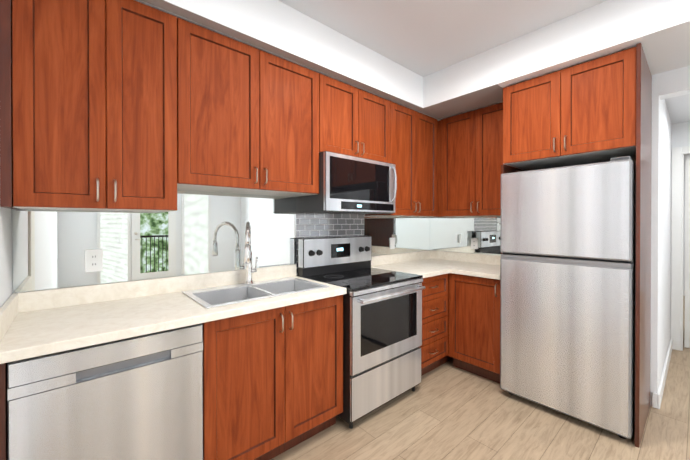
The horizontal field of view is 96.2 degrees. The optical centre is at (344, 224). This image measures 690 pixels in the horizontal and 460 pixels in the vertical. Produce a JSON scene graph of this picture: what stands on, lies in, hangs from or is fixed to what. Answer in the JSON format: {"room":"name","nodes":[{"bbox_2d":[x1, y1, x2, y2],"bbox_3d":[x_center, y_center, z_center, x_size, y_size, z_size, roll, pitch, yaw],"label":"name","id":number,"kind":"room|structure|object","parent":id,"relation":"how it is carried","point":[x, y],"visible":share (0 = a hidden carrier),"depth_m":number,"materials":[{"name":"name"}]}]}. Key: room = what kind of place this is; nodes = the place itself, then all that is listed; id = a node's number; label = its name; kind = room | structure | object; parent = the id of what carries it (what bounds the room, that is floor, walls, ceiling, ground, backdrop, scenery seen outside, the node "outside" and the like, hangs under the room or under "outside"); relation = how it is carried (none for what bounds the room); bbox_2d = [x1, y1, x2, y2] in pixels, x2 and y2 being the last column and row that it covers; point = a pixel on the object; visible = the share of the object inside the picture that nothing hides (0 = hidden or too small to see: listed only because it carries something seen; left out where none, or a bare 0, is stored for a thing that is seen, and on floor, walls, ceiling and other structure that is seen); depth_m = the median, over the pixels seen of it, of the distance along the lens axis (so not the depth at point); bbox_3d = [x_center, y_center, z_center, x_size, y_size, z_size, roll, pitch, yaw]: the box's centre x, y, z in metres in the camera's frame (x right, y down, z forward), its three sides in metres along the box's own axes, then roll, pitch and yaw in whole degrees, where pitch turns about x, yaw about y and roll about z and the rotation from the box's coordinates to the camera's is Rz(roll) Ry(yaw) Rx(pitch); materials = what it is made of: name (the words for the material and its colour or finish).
{"room":"kitchen","nodes":[
{"label":"kitchen","id":0,"kind":"room"},
{"bbox_2d":[0,207,11,307],"bbox_3d":[0.226,-0.008,-0.676,0.120,2.700,5.500,0,0,-41],"label":"wall","id":1,"kind":"structure","parent":0,"point":[5,254],"depth_m":1.30,"materials":[{"name":"white paint"}]},
{"bbox_2d":[12,189,426,293],"bbox_3d":[-0.309,-0.024,2.591,3.620,2.700,0.120,0,0,-41],"label":"wall","id":2,"kind":"structure","parent":0,"point":[163,277],"depth_m":1.73,"materials":[{"name":"white paint"}]},
{"bbox_2d":[0,0,179,211],"bbox_3d":[-1.201,-0.575,1.513,0.617,1.005,0.319,0,0,-41],"label":"upper cabinet","id":3,"kind":"object","parent":2,"relation":"attached to","point":[123,105],"depth_m":1.37,"materials":[{"name":"brown wood"}]},
{"bbox_2d":[12,190,295,292],"bbox_3d":[-0.961,0.053,1.935,1.531,0.524,0.005,0,0,-41],"label":"mirror","id":4,"kind":"object","parent":2,"relation":"attached to","point":[198,232],"visible":0.93,"depth_m":1.80,"materials":[{"name":"white"}]},
{"bbox_2d":[85,249,102,271],"bbox_3d":[-1.311,0.191,1.618,0.072,0.116,0.012,0,0,-41],"label":"outlet","id":5,"kind":"object","parent":4,"relation":"attached to","point":[93,260],"visible":1,"depth_m":1.61,"materials":[{"name":"white plastic"}]},
{"bbox_2d":[180,18,323,196],"bbox_3d":[-0.626,-0.648,2.016,0.904,0.864,0.319,0,0,-41],"label":"upper cabinet","id":6,"kind":"object","parent":2,"relation":"attached to","point":[252,119],"depth_m":1.85,"materials":[{"name":"brown wood"}]},
{"bbox_2d":[296,213,363,276],"bbox_3d":[-0.103,0.258,2.691,0.750,0.895,0.002,0,0,-41],"label":"tile backsplash","id":7,"kind":"structure","parent":2,"relation":"attached to","point":[314,225],"depth_m":2.64,"materials":[{"name":"grey tile"}]},
{"bbox_2d":[324,75,391,163],"bbox_3d":[0.002,-0.801,2.566,0.758,0.564,0.319,0,0,-41],"label":"upper cabinet","id":8,"kind":"object","parent":2,"relation":"attached to","point":[357,122],"depth_m":2.43,"materials":[{"name":"brown wood"}]},
{"bbox_2d":[296,151,396,213],"bbox_3d":[0.040,-0.300,2.524,0.754,0.422,0.432,0,0,-41],"label":"over-the-range microwave","id":9,"kind":"object","parent":8,"relation":"attached to","point":[348,184],"visible":0.96,"depth_m":2.34,"materials":[{"name":"grey metal"}]},
{"bbox_2d":[364,216,429,255],"bbox_3d":[0.590,0.116,3.295,1.085,0.384,0.005,0,0,-41],"label":"mirror","id":10,"kind":"object","parent":2,"relation":"attached to","point":[410,234],"visible":0.79,"depth_m":3.27,"materials":[{"name":"white"}]},
{"bbox_2d":[390,238,394,248],"bbox_3d":[0.491,0.198,3.196,0.072,0.116,0.012,0,0,-41],"label":"outlet","id":11,"kind":"object","parent":10,"relation":"attached to","point":[392,243],"visible":1,"depth_m":3.19,"materials":[{"name":"white plastic"}]},
{"bbox_2d":[365,102,439,216],"bbox_3d":[0.586,-0.583,3.078,0.787,1.005,0.319,0,0,-41],"label":"upper cabinet","id":12,"kind":"object","parent":2,"relation":"attached to","point":[415,135],"depth_m":2.95,"materials":[{"name":"brown wood"}]},
{"bbox_2d":[420,216,459,216],"bbox_3d":[1.004,-0.582,3.425,0.298,1.009,0.348,0,0,-41],"label":"upper cabinet","id":13,"kind":"object","parent":2,"relation":"attached to","point":[420,216],"depth_m":3.15,"materials":[{"name":"brown wood"}]},
{"bbox_2d":[135,0,689,120],"bbox_3d":[1.542,-1.218,0.471,3.380,0.292,5.500,0,0,-41],"label":"soffit","id":14,"kind":"structure","parent":0,"point":[659,30],"depth_m":2.06,"materials":[{"name":"white paint"}]},
{"bbox_2d":[279,0,606,76],"bbox_3d":[3.619,-1.413,2.289,9.500,0.080,6.100,0,0,-41],"label":"ceiling","id":15,"kind":"structure","parent":0,"point":[422,38],"depth_m":2.11,"materials":[{"name":"white paint"}]},
{"bbox_2d":[271,296,689,459],"bbox_3d":[3.619,1.357,2.302,9.500,0.060,6.100,0,0,-41],"label":"floor","id":16,"kind":"structure","parent":0,"point":[448,410],"depth_m":1.99,"materials":[{"name":"brown wood"}]},
{"bbox_2d":[7,324,202,459],"bbox_3d":[-1.074,0.893,1.442,0.610,0.876,0.587,0,0,-41],"label":"dishwasher","id":17,"kind":"object","parent":16,"relation":"on","point":[137,398],"visible":0.9,"depth_m":1.21,"materials":[{"name":"grey metal"}]},
{"bbox_2d":[0,321,211,459],"bbox_3d":[-1.089,0.891,1.441,0.679,0.880,0.581,0,0,-41],"label":"base cabinet","id":18,"kind":"object","parent":16,"relation":"on","point":[207,326],"depth_m":1.44,"materials":[{"name":"brown wood"}]},
{"bbox_2d":[298,236,425,428],"bbox_3d":[0.141,0.719,2.414,0.754,1.215,0.684,0,0,-41],"label":"range","id":19,"kind":"object","parent":16,"relation":"on","point":[382,326],"visible":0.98,"depth_m":2.22,"materials":[{"name":"silver metal"}]},
{"bbox_2d":[420,275,439,367],"bbox_3d":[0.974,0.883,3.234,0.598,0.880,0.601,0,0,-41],"label":"base cabinet","id":20,"kind":"object","parent":16,"relation":"on","point":[430,348],"depth_m":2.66,"materials":[{"name":"brown wood"}]},
{"bbox_2d":[0,250,500,363],"bbox_3d":[0.077,0.381,2.152,3.374,0.130,1.045,0,0,-41],"label":"countertop","id":21,"kind":"structure","parent":20,"relation":"on","point":[39,323],"depth_m":1.53,"materials":[{"name":"stone"}]},
{"bbox_2d":[243,222,257,284],"bbox_3d":[-0.607,0.192,1.994,0.179,0.418,0.243,0,0,-41],"label":"faucet","id":22,"kind":"object","parent":21,"relation":"on","point":[247,259],"visible":1,"depth_m":2.03,"materials":[{"name":"silver metal"}]},
{"bbox_2d":[182,277,329,308],"bbox_3d":[-0.537,0.497,1.928,0.760,0.190,0.470,0,0,-41],"label":"sink","id":23,"kind":"object","parent":21,"relation":"in","point":[229,295],"visible":0.46,"depth_m":1.96,"materials":[{"name":"white metal"}]},
{"bbox_2d":[440,273,499,382],"bbox_3d":[1.301,0.885,2.861,0.598,0.880,0.531,0,0,-41],"label":"base cabinet","id":24,"kind":"object","parent":16,"relation":"on","point":[469,305],"depth_m":2.69,"materials":[{"name":"brown wood"}]},
{"bbox_2d":[500,156,635,438],"bbox_3d":[1.691,0.460,2.328,0.660,1.735,0.751,0,0,-41],"label":"fridge","id":25,"kind":"object","parent":16,"relation":"on","point":[567,284],"visible":0.96,"depth_m":2.04,"materials":[{"name":"grey metal"}]},
{"bbox_2d":[635,43,651,447],"bbox_3d":[1.980,0.128,2.051,0.642,2.400,0.020,0,0,-41],"label":"end panel","id":26,"kind":"object","parent":16,"relation":"on","point":[643,236],"visible":0.96,"depth_m":1.92,"materials":[{"name":"brown wood"}]},
{"bbox_2d":[433,66,689,405],"bbox_3d":[2.035,-0.024,2.570,0.120,2.700,3.000,0,0,-41],"label":"wall","id":27,"kind":"structure","parent":0,"point":[655,220],"depth_m":2.24,"materials":[{"name":"white paint"}]},
{"bbox_2d":[430,217,500,255],"bbox_3d":[1.345,0.117,3.262,0.005,0.384,1.049,0,0,-41],"label":"mirror","id":28,"kind":"object","parent":27,"relation":"attached to","point":[452,234],"visible":0.64,"depth_m":3.32,"materials":[{"name":"white"}]},
{"bbox_2d":[471,238,477,248],"bbox_3d":[1.352,0.203,3.242,0.012,0.116,0.072,0,0,-41],"label":"outlet","id":29,"kind":"object","parent":28,"relation":"attached to","point":[474,243],"visible":1,"depth_m":3.23,"materials":[{"name":"white plastic"}]},
{"bbox_2d":[440,103,519,215],"bbox_3d":[1.331,-0.582,3.037,0.318,1.005,0.767,0,0,-41],"label":"upper cabinet","id":30,"kind":"object","parent":27,"relation":"attached to","point":[471,170],"depth_m":2.94,"materials":[{"name":"brown wood"}]},
{"bbox_2d":[500,47,635,171],"bbox_3d":[1.729,-0.780,2.354,0.618,0.604,0.771,0,0,-41],"label":"upper cabinet","id":31,"kind":"object","parent":27,"relation":"attached to","point":[583,113],"depth_m":2.11,"materials":[{"name":"brown wood"}]},
{"bbox_2d":[659,99,671,384],"bbox_3d":[2.910,-0.026,2.884,1.610,2.700,0.120,0,0,-41],"label":"wall","id":32,"kind":"structure","parent":0,"point":[665,237],"depth_m":2.69,"materials":[{"name":"white paint"}]},
{"bbox_2d":[655,339,671,408],"bbox_3d":[2.859,1.273,2.757,1.624,0.105,0.014,0,0,-41],"label":"baseboard","id":33,"kind":"structure","parent":32,"relation":"attached to","point":[656,399],"depth_m":2.48,"materials":[{"name":"white wood"}]},
{"bbox_2d":[665,94,689,123],"bbox_3d":[3.267,-1.213,2.380,1.490,0.320,1.100,0,0,-41],"label":"ceiling","id":34,"kind":"structure","parent":0,"point":[678,107],"depth_m":2.83,"materials":[{"name":"white paint"}]},
{"bbox_2d":[671,121,689,243],"bbox_3d":[3.872,-0.026,2.916,0.120,2.700,1.100,0,0,-41],"label":"wall","id":35,"kind":"structure","parent":0,"point":[680,134],"depth_m":3.24,"materials":[{"name":"white paint"}]},
{"bbox_2d":[671,146,689,350],"bbox_3d":[3.823,0.262,2.959,0.140,2.125,0.968,0,0,-41],"label":"door frame","id":36,"kind":"structure","parent":35,"relation":"attached to","point":[677,224],"depth_m":3.24,"materials":[{"name":"white wood"}]},
{"bbox_2d":[684,156,689,347],"bbox_3d":[3.966,0.297,3.524,0.800,2.032,0.117,0,0,-41],"label":"hall door","id":37,"kind":"structure","parent":35,"relation":"in","point":[687,256],"depth_m":3.29,"materials":[{"name":"white wood"}]},
{"bbox_2d":[683,155,689,289],"bbox_3d":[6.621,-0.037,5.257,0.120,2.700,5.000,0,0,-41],"label":"door frame","id":38,"kind":"structure","parent":0,"point":[684,230],"depth_m":5.65,"materials":[{"name":"white paint"}]}
]}

